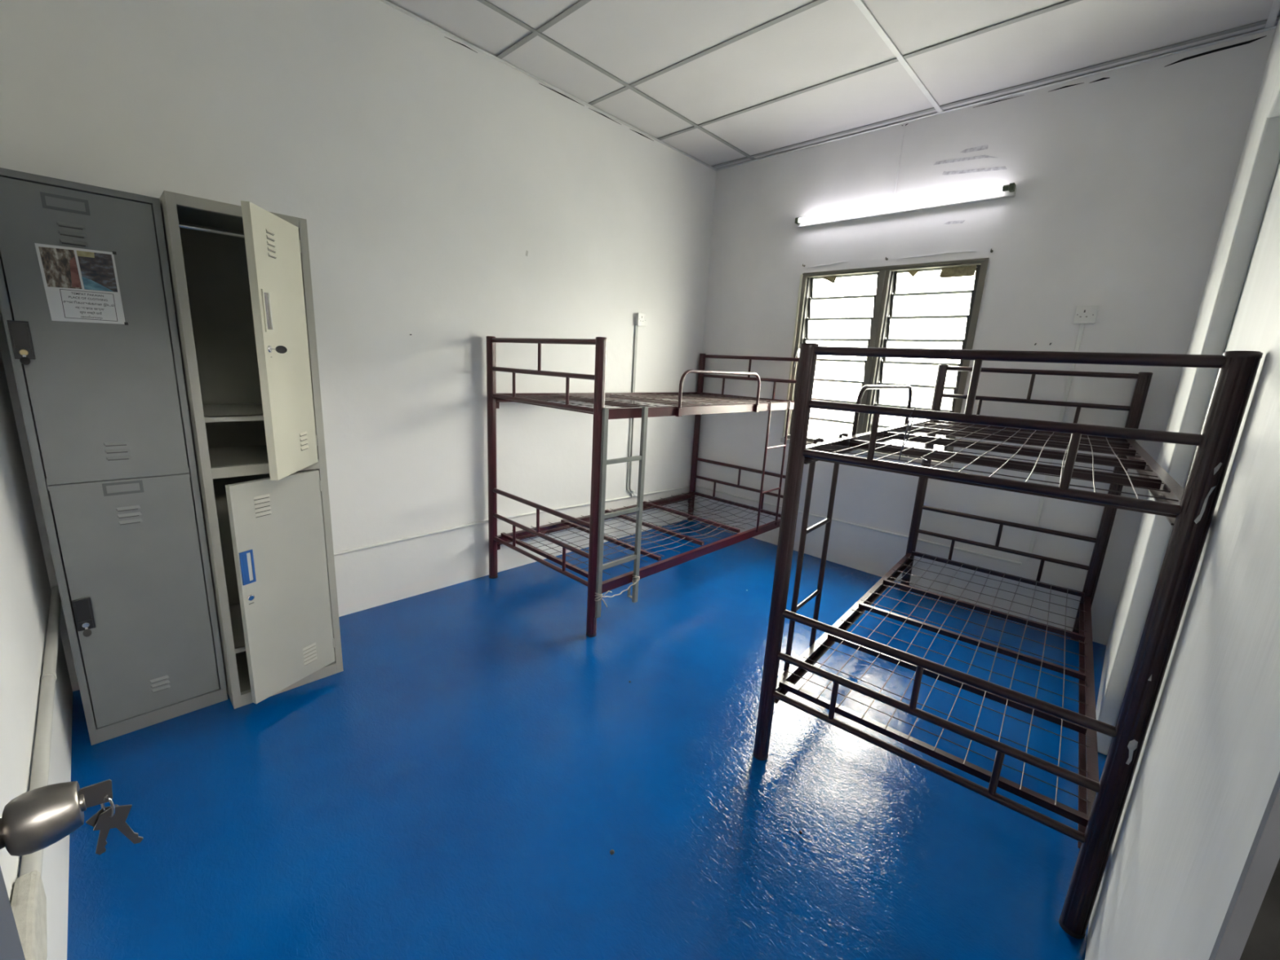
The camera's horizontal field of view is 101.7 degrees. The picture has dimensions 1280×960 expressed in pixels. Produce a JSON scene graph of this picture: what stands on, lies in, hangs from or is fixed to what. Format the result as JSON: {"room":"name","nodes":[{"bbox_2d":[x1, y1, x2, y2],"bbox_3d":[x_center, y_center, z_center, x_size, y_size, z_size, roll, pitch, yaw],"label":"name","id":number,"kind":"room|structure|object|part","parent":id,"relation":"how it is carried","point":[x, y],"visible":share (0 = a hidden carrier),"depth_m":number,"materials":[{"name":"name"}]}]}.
{"room":"dormitory","nodes":[
{"label":"dormitory","id":0,"kind":"room"},
{"bbox_2d":[0,349,72,959],"bbox_3d":[-1.079,-0.310,0.641,2.815,2.820,0.140,15,17,42],"label":"wall","id":1,"kind":"structure","parent":0,"point":[25,591],"depth_m":1.26,"materials":[{"name":"paint"}]},
{"bbox_2d":[10,870,47,959],"bbox_3d":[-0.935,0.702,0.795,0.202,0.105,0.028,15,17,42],"label":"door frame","id":2,"kind":"structure","parent":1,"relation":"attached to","point":[28,899],"depth_m":0.80,"materials":[{"name":"paint"}]},
{"bbox_2d":[19,585,61,877],"bbox_3d":[-1.543,0.528,1.358,1.485,0.029,0.029,15,17,42],"label":"baseboard","id":3,"kind":"structure","parent":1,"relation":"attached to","point":[39,775],"depth_m":1.23,"materials":[{"name":"grey plastic"}]},
{"bbox_2d":[0,781,86,959],"bbox_3d":[-0.310,0.231,0.193,0.895,2.018,0.105,15,17,42],"label":"door","id":4,"kind":"structure","parent":1,"relation":"in","point":[37,819],"depth_m":0.49,"materials":[{"name":"paint"}]},
{"bbox_3d":[-0.578,0.325,0.495,0.064,0.064,0.070,15,17,42],"label":"knob","id":5,"kind":"part","parent":4,"relation":"part of","materials":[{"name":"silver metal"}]},
{"bbox_2d":[78,778,142,854],"bbox_3d":[-0.544,0.346,0.536,0.037,0.088,0.012,-6,16,-35],"label":"bunch","id":6,"kind":"object","parent":4,"relation":"hanging from","point":[113,816],"visible":1,"depth_m":0.53,"materials":[{"name":"metal"}]},
{"bbox_2d":[0,0,715,691],"bbox_3d":[-0.817,-0.824,2.986,0.141,2.820,3.960,15,17,42],"label":"wall","id":7,"kind":"structure","parent":0,"point":[423,168],"depth_m":2.56,"materials":[{"name":"paint"}]},
{"bbox_2d":[333,485,689,555],"bbox_3d":[-0.551,0.207,3.446,0.015,0.069,2.888,15,17,42],"label":"conduit","id":8,"kind":"object","parent":7,"relation":"attached to","point":[684,487],"visible":0.77,"depth_m":2.96,"materials":[{"name":"white plastic"}]},
{"bbox_2d":[629,489,635,497],"bbox_3d":[-0.056,0.104,3.946,0.032,0.050,0.040,15,17,42],"label":"joint","id":9,"kind":"object","parent":8,"relation":"attached to","point":[633,495],"visible":1,"depth_m":3.93,"materials":[{"name":"white plastic"}]},
{"bbox_2d":[626,324,638,493],"bbox_3d":[-0.047,-0.490,3.791,0.015,1.226,0.060,15,17,42],"label":"cable trunking","id":10,"kind":"object","parent":7,"relation":"attached to","point":[636,326],"visible":0.86,"depth_m":3.78,"materials":[{"name":"white plastic"}]},
{"bbox_2d":[635,312,646,326],"bbox_3d":[0.006,-1.125,3.654,0.036,0.086,0.086,15,17,42],"label":"wall socket","id":11,"kind":"object","parent":7,"relation":"attached to","point":[640,318],"visible":1,"depth_m":3.64,"materials":[{"name":"white plastic"}]},
{"bbox_2d":[66,519,1106,959],"bbox_3d":[0.168,0.902,2.324,3.095,0.150,3.960,15,17,42],"label":"floor","id":12,"kind":"structure","parent":0,"point":[467,782],"depth_m":1.58,"materials":[{"name":"blue paint"}]},
{"bbox_2d":[0,167,228,745],"bbox_3d":[-1.750,-0.028,1.756,0.440,1.712,0.355,15,17,42],"label":"locker","id":13,"kind":"object","parent":12,"relation":"on","point":[104,409],"visible":1,"depth_m":1.61,"materials":[{"name":"grey metal"}]},
{"bbox_3d":[-1.695,-0.383,1.427,0.012,0.102,0.038,15,17,42],"label":"handle","id":14,"kind":"part","parent":13,"relation":"part of","materials":[{"name":"black plastic"}]},
{"bbox_2d":[34,243,128,324],"bbox_3d":[-1.594,-0.558,1.493,0.002,0.208,0.160,15,17,42],"label":"notice","id":15,"kind":"object","parent":13,"relation":"attached to","point":[81,285],"visible":1,"depth_m":1.49,"materials":[{"name":"paper"}]},
{"bbox_2d":[38,246,81,288],"bbox_3d":[-1.619,-0.592,1.456,0.001,0.106,0.069,15,17,42],"label":"photo","id":16,"kind":"object","parent":15,"relation":"attached to","point":[60,267],"depth_m":1.46},
{"bbox_2d":[76,250,117,292],"bbox_3d":[-1.569,-0.602,1.506,0.001,0.105,0.071,15,17,42],"label":"photo","id":17,"kind":"object","parent":15,"relation":"attached to","point":[96,271],"depth_m":1.50},
{"bbox_3d":[-1.728,0.418,1.618,0.012,0.102,0.039,15,17,42],"label":"handle","id":18,"kind":"part","parent":13,"relation":"part of","materials":[{"name":"black plastic"}]},
{"bbox_3d":[-1.597,-0.406,1.542,0.019,0.822,0.314,15,17,42],"label":"door","id":19,"kind":"part","parent":13,"relation":"part of","materials":[{"name":"grey metal"}]},
{"bbox_3d":[-1.640,0.393,1.721,0.019,0.811,0.314,15,17,42],"label":"door","id":20,"kind":"part","parent":13,"relation":"part of","materials":[{"name":"grey metal"}]},
{"bbox_2d":[159,190,343,708],"bbox_3d":[-1.374,-0.045,1.897,0.691,1.722,0.362,15,17,42],"label":"locker","id":21,"kind":"object","parent":12,"relation":"on","point":[241,281],"visible":0.94,"depth_m":1.85,"materials":[{"name":"silver metal"}]},
{"bbox_3d":[-1.302,-0.796,1.697,0.012,0.012,0.346,15,17,42],"label":"hanging rail","id":22,"kind":"part","parent":21,"relation":"part of","materials":[{"name":"silver metal"}]},
{"bbox_2d":[202,404,263,422],"bbox_3d":[-1.463,-0.255,1.948,0.403,0.020,0.346,15,17,42],"label":"shelf","id":23,"kind":"object","parent":21,"relation":"attached to","point":[212,412],"depth_m":1.83,"materials":[{"name":"grey metal"}]},
{"bbox_2d":[229,603,245,653],"bbox_3d":[-1.507,0.564,2.133,0.403,0.020,0.346,15,17,42],"label":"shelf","id":24,"kind":"object","parent":21,"relation":"attached to","point":[234,608],"depth_m":2.03,"materials":[{"name":"grey metal"}]},
{"bbox_3d":[-1.317,0.294,1.750,0.004,0.115,0.040,8,14,21],"label":"handle","id":25,"kind":"part","parent":21,"relation":"part of","materials":[{"name":"blue plastic"}]},
{"bbox_3d":[-1.117,-0.507,1.564,0.009,0.123,0.036,1,13,-11],"label":"handle","id":26,"kind":"part","parent":21,"relation":"part of","materials":[{"name":"silver metal"}]},
{"bbox_3d":[-1.156,-0.426,1.699,0.027,0.806,0.305,1,13,-10],"label":"door","id":27,"kind":"part","parent":21,"relation":"part of","materials":[{"name":"grey metal"}]},
{"bbox_3d":[-1.284,0.376,1.894,0.027,0.792,0.305,8,14,22],"label":"door","id":28,"kind":"part","parent":21,"relation":"part of","materials":[{"name":"grey metal"}]},
{"bbox_2d":[609,848,614,854],"bbox_3d":[-0.076,1.014,1.419,0.012,0.010,0.013,15,17,42],"label":"crumb","id":29,"kind":"object","parent":12,"relation":"on","point":[611,851],"visible":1,"depth_m":1.42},
{"bbox_2d":[485,336,799,637],"bbox_3d":[0.134,-0.131,3.363,0.951,1.403,1.953,15,17,42],"label":"bunk bed","id":30,"kind":"object","parent":12,"relation":"on","point":[719,403],"visible":0.91,"depth_m":2.96,"materials":[{"name":"metal"}]},
{"bbox_3d":[-0.847,-0.101,2.986,0.050,1.397,0.050,15,17,42],"label":"post","id":31,"kind":"part","parent":30,"relation":"part of","materials":[{"name":"brown metal"}]},
{"bbox_3d":[-0.540,0.281,2.753,0.873,0.316,0.025,15,17,42],"label":"panel","id":32,"kind":"part","parent":30,"relation":"part of","materials":[{"name":"brown metal"}]},
{"bbox_3d":[-0.497,-0.534,2.570,0.873,0.320,0.025,15,17,42],"label":"panel","id":33,"kind":"part","parent":30,"relation":"part of","materials":[{"name":"brown metal"}]},
{"bbox_3d":[-0.208,0.247,3.762,0.036,0.047,1.858,15,17,42],"label":"rail","id":34,"kind":"part","parent":30,"relation":"part of","materials":[{"name":"brown metal"}]},
{"bbox_3d":[-0.201,0.068,2.387,0.050,1.397,0.050,15,17,42],"label":"post","id":35,"kind":"part","parent":30,"relation":"part of","materials":[{"name":"brown metal"}]},
{"bbox_3d":[-0.165,-0.576,3.577,0.036,0.047,1.858,15,17,42],"label":"rail","id":36,"kind":"part","parent":30,"relation":"part of","materials":[{"name":"brown metal"}]},
{"bbox_2d":[594,574,639,607],"bbox_3d":[-0.106,0.549,2.574,0.052,0.104,0.297,15,17,42],"label":"string","id":37,"kind":"object","parent":30,"relation":"attached to","point":[638,578],"visible":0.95,"depth_m":2.52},
{"bbox_2d":[595,405,648,618],"bbox_3d":[-0.103,0.152,2.503,0.056,1.004,0.281,15,17,42],"label":"ladder","id":38,"kind":"object","parent":30,"relation":"attached to","point":[602,516],"visible":0.84,"depth_m":2.48,"materials":[{"name":"grey metal"}]},
{"bbox_3d":[0.426,0.413,3.174,0.036,0.047,1.858,15,17,42],"label":"rail","id":39,"kind":"part","parent":30,"relation":"part of","materials":[{"name":"brown metal"}]},
{"bbox_3d":[0.469,-0.336,4.339,0.050,1.397,0.050,15,17,42],"label":"post","id":40,"kind":"part","parent":30,"relation":"part of","materials":[{"name":"brown metal"}]},
{"bbox_3d":[0.470,-0.409,2.988,0.036,0.047,1.858,15,17,42],"label":"rail","id":41,"kind":"part","parent":30,"relation":"part of","materials":[{"name":"brown metal"}]},
{"bbox_3d":[0.465,-0.493,2.921,0.017,0.232,0.767,15,17,42],"label":"guard rail","id":42,"kind":"part","parent":30,"relation":"part of","materials":[{"name":"silver metal"}]},
{"bbox_3d":[0.776,0.046,4.107,0.873,0.316,0.025,15,17,42],"label":"panel","id":43,"kind":"part","parent":30,"relation":"part of","materials":[{"name":"brown metal"}]},
{"bbox_3d":[0.819,-0.768,3.923,0.873,0.320,0.025,15,17,42],"label":"panel","id":44,"kind":"part","parent":30,"relation":"part of","materials":[{"name":"brown metal"}]},
{"bbox_2d":[752,342,1262,938],"bbox_3d":[1.397,0.224,2.128,0.898,1.385,1.990,13,16,38],"label":"bunk bed","id":45,"kind":"object","parent":12,"relation":"on","point":[1190,510],"visible":1,"depth_m":1.48,"materials":[{"name":"metal"}]},
{"bbox_3d":[0.454,0.277,1.655,0.050,1.379,0.050,13,16,38],"label":"post","id":46,"kind":"part","parent":45,"relation":"part of","materials":[{"name":"black metal"}]},
{"bbox_3d":[1.056,0.602,2.485,0.036,0.047,1.894,13,16,38],"label":"rail","id":47,"kind":"part","parent":45,"relation":"part of","materials":[{"name":"black metal"}]},
{"bbox_3d":[1.099,-0.203,2.304,0.036,0.047,1.894,13,16,38],"label":"rail","id":48,"kind":"part","parent":45,"relation":"part of","materials":[{"name":"black metal"}]},
{"bbox_3d":[1.085,-0.301,2.298,0.017,0.232,0.815,13,16,38],"label":"guard rail","id":49,"kind":"part","parent":45,"relation":"part of","materials":[{"name":"metal"}]},
{"bbox_2d":[898,407,928,461],"bbox_3d":[0.757,-0.127,1.441,0.062,0.156,0.209,15,17,42],"label":"wire","id":50,"kind":"object","parent":45,"relation":"hanging from","point":[914,408],"visible":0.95,"depth_m":1.38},
{"bbox_3d":[1.694,0.013,3.120,0.050,1.379,0.050,13,16,38],"label":"post","id":51,"kind":"part","parent":45,"relation":"part of","materials":[{"name":"black metal"}]},
{"bbox_3d":[0.763,0.642,1.459,0.821,0.316,0.025,13,16,38],"label":"panel","id":52,"kind":"part","parent":45,"relation":"part of","materials":[{"name":"black metal"}]},
{"bbox_3d":[2.003,0.378,2.925,0.821,0.316,0.025,13,16,38],"label":"panel","id":53,"kind":"part","parent":45,"relation":"part of","materials":[{"name":"black metal"}]},
{"bbox_3d":[0.805,-0.155,1.280,0.821,0.320,0.025,13,16,38],"label":"panel","id":54,"kind":"part","parent":45,"relation":"part of","materials":[{"name":"black metal"}]},
{"bbox_3d":[2.046,-0.419,2.745,0.821,0.320,0.025,13,16,38],"label":"panel","id":55,"kind":"part","parent":45,"relation":"part of","materials":[{"name":"black metal"}]},
{"bbox_3d":[1.692,0.751,1.974,0.036,0.047,1.894,13,16,38],"label":"rail","id":56,"kind":"part","parent":45,"relation":"part of","materials":[{"name":"brown metal"}]},
{"bbox_3d":[2.342,0.165,2.599,0.050,1.379,0.050,13,16,38],"label":"post","id":57,"kind":"part","parent":45,"relation":"part of","materials":[{"name":"black metal"}]},
{"bbox_3d":[1.735,-0.054,1.793,0.036,0.047,1.894,13,16,38],"label":"rail","id":58,"kind":"part","parent":45,"relation":"part of","materials":[{"name":"brown metal"}]},
{"bbox_3d":[1.102,0.429,1.134,0.050,1.379,0.050,13,16,38],"label":"post","id":59,"kind":"part","parent":45,"relation":"part of","materials":[{"name":"black metal"}]},
{"bbox_2d":[378,0,1279,171],"bbox_3d":[0.319,-1.924,1.688,3.095,0.149,3.960,15,17,42],"label":"ceiling","id":60,"kind":"structure","parent":0,"point":[719,84],"depth_m":2.42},
{"bbox_3d":[-0.803,-2.058,2.288,0.330,0.010,0.590,15,17,42],"label":"panel","id":61,"kind":"part","parent":60,"relation":"part of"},
{"bbox_3d":[-0.248,-1.911,1.773,1.188,0.010,0.590,15,17,42],"label":"panel","id":62,"kind":"part","parent":60,"relation":"part of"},
{"bbox_3d":[-0.387,-2.130,2.715,0.330,0.010,0.590,15,17,42],"label":"panel","id":63,"kind":"part","parent":60,"relation":"part of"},
{"bbox_3d":[0.029,-2.205,3.141,0.330,0.010,0.590,15,17,42],"label":"panel","id":64,"kind":"part","parent":60,"relation":"part of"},
{"bbox_3d":[0.168,-1.984,2.199,1.188,0.010,0.590,15,17,42],"label":"panel","id":65,"kind":"part","parent":60,"relation":"part of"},
{"bbox_3d":[0.445,-2.278,3.567,0.330,0.010,0.590,15,17,42],"label":"panel","id":66,"kind":"part","parent":60,"relation":"part of","materials":[{"name":"white"}]},
{"bbox_3d":[0.677,-2.319,3.805,0.330,0.010,0.061,15,17,42],"label":"panel","id":67,"kind":"part","parent":60,"relation":"part of","materials":[{"name":"white"}]},
{"bbox_3d":[0.583,-2.059,2.625,1.188,0.010,0.590,15,17,42],"label":"panel","id":68,"kind":"part","parent":60,"relation":"part of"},
{"bbox_3d":[0.999,-2.131,3.052,1.188,0.010,0.590,15,17,42],"label":"panel","id":69,"kind":"part","parent":60,"relation":"part of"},
{"bbox_3d":[1.232,-2.174,3.290,1.188,0.010,0.061,15,17,42],"label":"panel","id":70,"kind":"part","parent":60,"relation":"part of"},
{"bbox_3d":[1.446,-1.833,1.823,1.188,0.010,0.590,15,17,42],"label":"panel","id":71,"kind":"part","parent":60,"relation":"part of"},
{"bbox_3d":[1.862,-1.905,2.249,1.188,0.010,0.590,15,17,42],"label":"panel","id":72,"kind":"part","parent":60,"relation":"part of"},
{"bbox_3d":[2.095,-1.946,2.487,1.188,0.010,0.061,15,17,42],"label":"panel","id":73,"kind":"part","parent":60,"relation":"part of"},
{"bbox_2d":[693,28,1275,644],"bbox_3d":[1.619,-0.766,3.308,2.955,2.820,0.141,15,17,42],"label":"wall","id":74,"kind":"structure","parent":0,"point":[1123,178],"depth_m":2.81,"materials":[{"name":"paint"}]},
{"bbox_2d":[695,484,1022,564],"bbox_3d":[1.295,0.258,3.690,2.326,0.036,0.015,15,17,42],"label":"conduit","id":75,"kind":"object","parent":74,"relation":"attached to","point":[696,486],"visible":0.83,"depth_m":3.40,"materials":[{"name":"white plastic"}]},
{"bbox_2d":[780,257,989,468],"bbox_3d":[1.507,-0.750,3.369,1.134,1.174,0.173,15,17,42],"label":"window","id":76,"kind":"structure","parent":74,"relation":"in","point":[886,276],"depth_m":3.28,"materials":[{"name":"grey glass"}]},
{"bbox_3d":[1.108,-0.859,3.669,0.011,0.130,0.073,15,17,42],"label":"crank handle","id":77,"kind":"part","parent":76,"relation":"part of","materials":[{"name":"silver metal"}]},
{"bbox_3d":[1.301,-0.354,3.663,0.442,0.153,0.036,15,17,42],"label":"louvre blade","id":78,"kind":"part","parent":76,"relation":"part of","materials":[{"name":"clear glass"}]},
{"bbox_3d":[1.308,-0.486,3.633,0.442,0.153,0.036,15,17,42],"label":"louvre blade","id":79,"kind":"part","parent":76,"relation":"part of","materials":[{"name":"clear glass"}]},
{"bbox_3d":[1.329,-0.882,3.544,0.442,0.153,0.036,15,17,42],"label":"louvre blade","id":80,"kind":"part","parent":76,"relation":"part of","materials":[{"name":"clear glass"}]},
{"bbox_3d":[1.315,-0.619,3.603,0.442,0.153,0.036,15,17,42],"label":"louvre blade","id":81,"kind":"part","parent":76,"relation":"part of","materials":[{"name":"clear glass"}]},
{"bbox_3d":[1.336,-1.015,3.514,0.442,0.153,0.036,15,17,42],"label":"louvre blade","id":82,"kind":"part","parent":76,"relation":"part of","materials":[{"name":"clear glass"}]},
{"bbox_3d":[1.322,-0.750,3.574,0.442,0.153,0.036,15,17,42],"label":"louvre blade","id":83,"kind":"part","parent":76,"relation":"part of","materials":[{"name":"clear glass"}]},
{"bbox_3d":[1.343,-1.147,3.485,0.442,0.153,0.036,15,17,42],"label":"louvre blade","id":84,"kind":"part","parent":76,"relation":"part of","materials":[{"name":"clear glass"}]},
{"bbox_3d":[1.350,-1.279,3.455,0.442,0.153,0.036,15,17,42],"label":"louvre blade","id":85,"kind":"part","parent":76,"relation":"part of","materials":[{"name":"clear glass"}]},
{"bbox_3d":[1.489,-0.196,3.507,1.134,0.032,0.138,15,17,42],"label":"sill","id":86,"kind":"part","parent":76,"relation":"part of","materials":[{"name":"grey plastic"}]},
{"bbox_3d":[1.693,-0.251,3.298,0.434,0.153,0.036,15,17,42],"label":"louvre blade","id":87,"kind":"part","parent":76,"relation":"part of","materials":[{"name":"clear glass"}]},
{"bbox_3d":[1.700,-0.383,3.268,0.434,0.153,0.036,15,17,42],"label":"louvre blade","id":88,"kind":"part","parent":76,"relation":"part of","materials":[{"name":"clear glass"}]},
{"bbox_3d":[1.708,-0.515,3.238,0.434,0.153,0.036,15,17,42],"label":"louvre blade","id":89,"kind":"part","parent":76,"relation":"part of","materials":[{"name":"clear glass"}]},
{"bbox_3d":[1.715,-0.647,3.208,0.434,0.153,0.036,15,17,42],"label":"louvre blade","id":90,"kind":"part","parent":76,"relation":"part of","materials":[{"name":"clear glass"}]},
{"bbox_3d":[1.722,-0.779,3.179,0.434,0.153,0.036,15,17,42],"label":"louvre blade","id":91,"kind":"part","parent":76,"relation":"part of","materials":[{"name":"clear glass"}]},
{"bbox_3d":[1.729,-0.911,3.149,0.434,0.153,0.036,15,17,42],"label":"louvre blade","id":92,"kind":"part","parent":76,"relation":"part of","materials":[{"name":"clear glass"}]},
{"bbox_3d":[1.736,-1.043,3.119,0.434,0.153,0.036,15,17,42],"label":"louvre blade","id":93,"kind":"part","parent":76,"relation":"part of","materials":[{"name":"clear glass"}]},
{"bbox_3d":[1.743,-1.175,3.090,0.434,0.153,0.036,15,17,42],"label":"louvre blade","id":94,"kind":"part","parent":76,"relation":"part of","materials":[{"name":"clear glass"}]},
{"bbox_2d":[807,250,976,267],"bbox_3d":[1.499,-1.364,3.222,1.010,0.022,0.006,15,17,42],"label":"ridge","id":95,"kind":"object","parent":74,"relation":"attached to","point":[970,251],"visible":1,"depth_m":3.07,"materials":[{"name":"paint"}]},
{"bbox_2d":[890,123,905,203],"bbox_3d":[1.534,-1.866,3.095,0.022,0.448,0.010,15,17,42],"label":"cable cover","id":96,"kind":"object","parent":74,"relation":"attached to","point":[892,201],"visible":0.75,"depth_m":3.09,"materials":[{"name":"paint"}]},
{"bbox_2d":[795,182,1016,227],"bbox_3d":[1.506,-1.623,3.114,1.226,0.050,0.079,15,17,42],"label":"lamp","id":97,"kind":"object","parent":74,"relation":"attached to","point":[1007,191],"visible":1,"depth_m":3.02,"materials":[{"name":"white plastic"}]},
{"bbox_2d":[944,219,965,224],"bbox_3d":[1.773,-1.454,2.939,0.110,0.017,0.001,15,17,42],"label":"scrap","id":98,"kind":"object","parent":74,"relation":"attached to","point":[957,221],"visible":1,"depth_m":2.94,"materials":[{"name":"white paper"}]},
{"bbox_2d":[933,155,995,164],"bbox_3d":[1.791,-1.762,2.869,0.323,0.043,0.001,15,17,42],"label":"scrap","id":99,"kind":"object","parent":74,"relation":"attached to","point":[980,156],"visible":1,"depth_m":2.88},
{"bbox_2d":[942,166,1006,174],"bbox_3d":[1.825,-1.693,2.848,0.314,0.049,0.001,15,17,42],"label":"scrap","id":100,"kind":"object","parent":74,"relation":"attached to","point":[998,167],"visible":1,"depth_m":2.85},
{"bbox_2d":[960,144,988,152],"bbox_3d":[1.817,-1.799,2.836,0.136,0.022,0.001,15,17,42],"label":"scrap","id":101,"kind":"object","parent":74,"relation":"attached to","point":[983,147],"visible":1,"depth_m":2.83,"materials":[{"name":"white paper"}]},
{"bbox_2d":[1026,324,1084,561],"bbox_3d":[2.187,-0.169,2.751,0.018,1.269,0.012,15,17,42],"label":"cable trunking","id":102,"kind":"object","parent":74,"relation":"attached to","point":[1082,326],"visible":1,"depth_m":2.71,"materials":[{"name":"white plastic"}]},
{"bbox_2d":[1072,305,1099,324],"bbox_3d":[2.218,-0.821,2.590,0.086,0.086,0.036,15,17,42],"label":"wall socket","id":103,"kind":"object","parent":74,"relation":"attached to","point":[1084,314],"visible":1,"depth_m":2.58,"materials":[{"name":"white plastic"}]},
{"bbox_2d":[1084,17,1279,959],"bbox_3d":[1.241,-0.262,0.977,0.190,2.820,3.820,15,17,42],"label":"wall","id":104,"kind":"structure","parent":0,"point":[1207,769],"depth_m":0.87,"materials":[{"name":"paint"}]},
{"bbox_2d":[1208,771,1279,959],"bbox_3d":[0.314,0.280,0.098,0.152,2.095,0.777,15,17,42],"label":"door frame","id":105,"kind":"structure","parent":104,"relation":"attached to","point":[1250,930],"depth_m":0.44,"materials":[{"name":"metal"}]}
]}

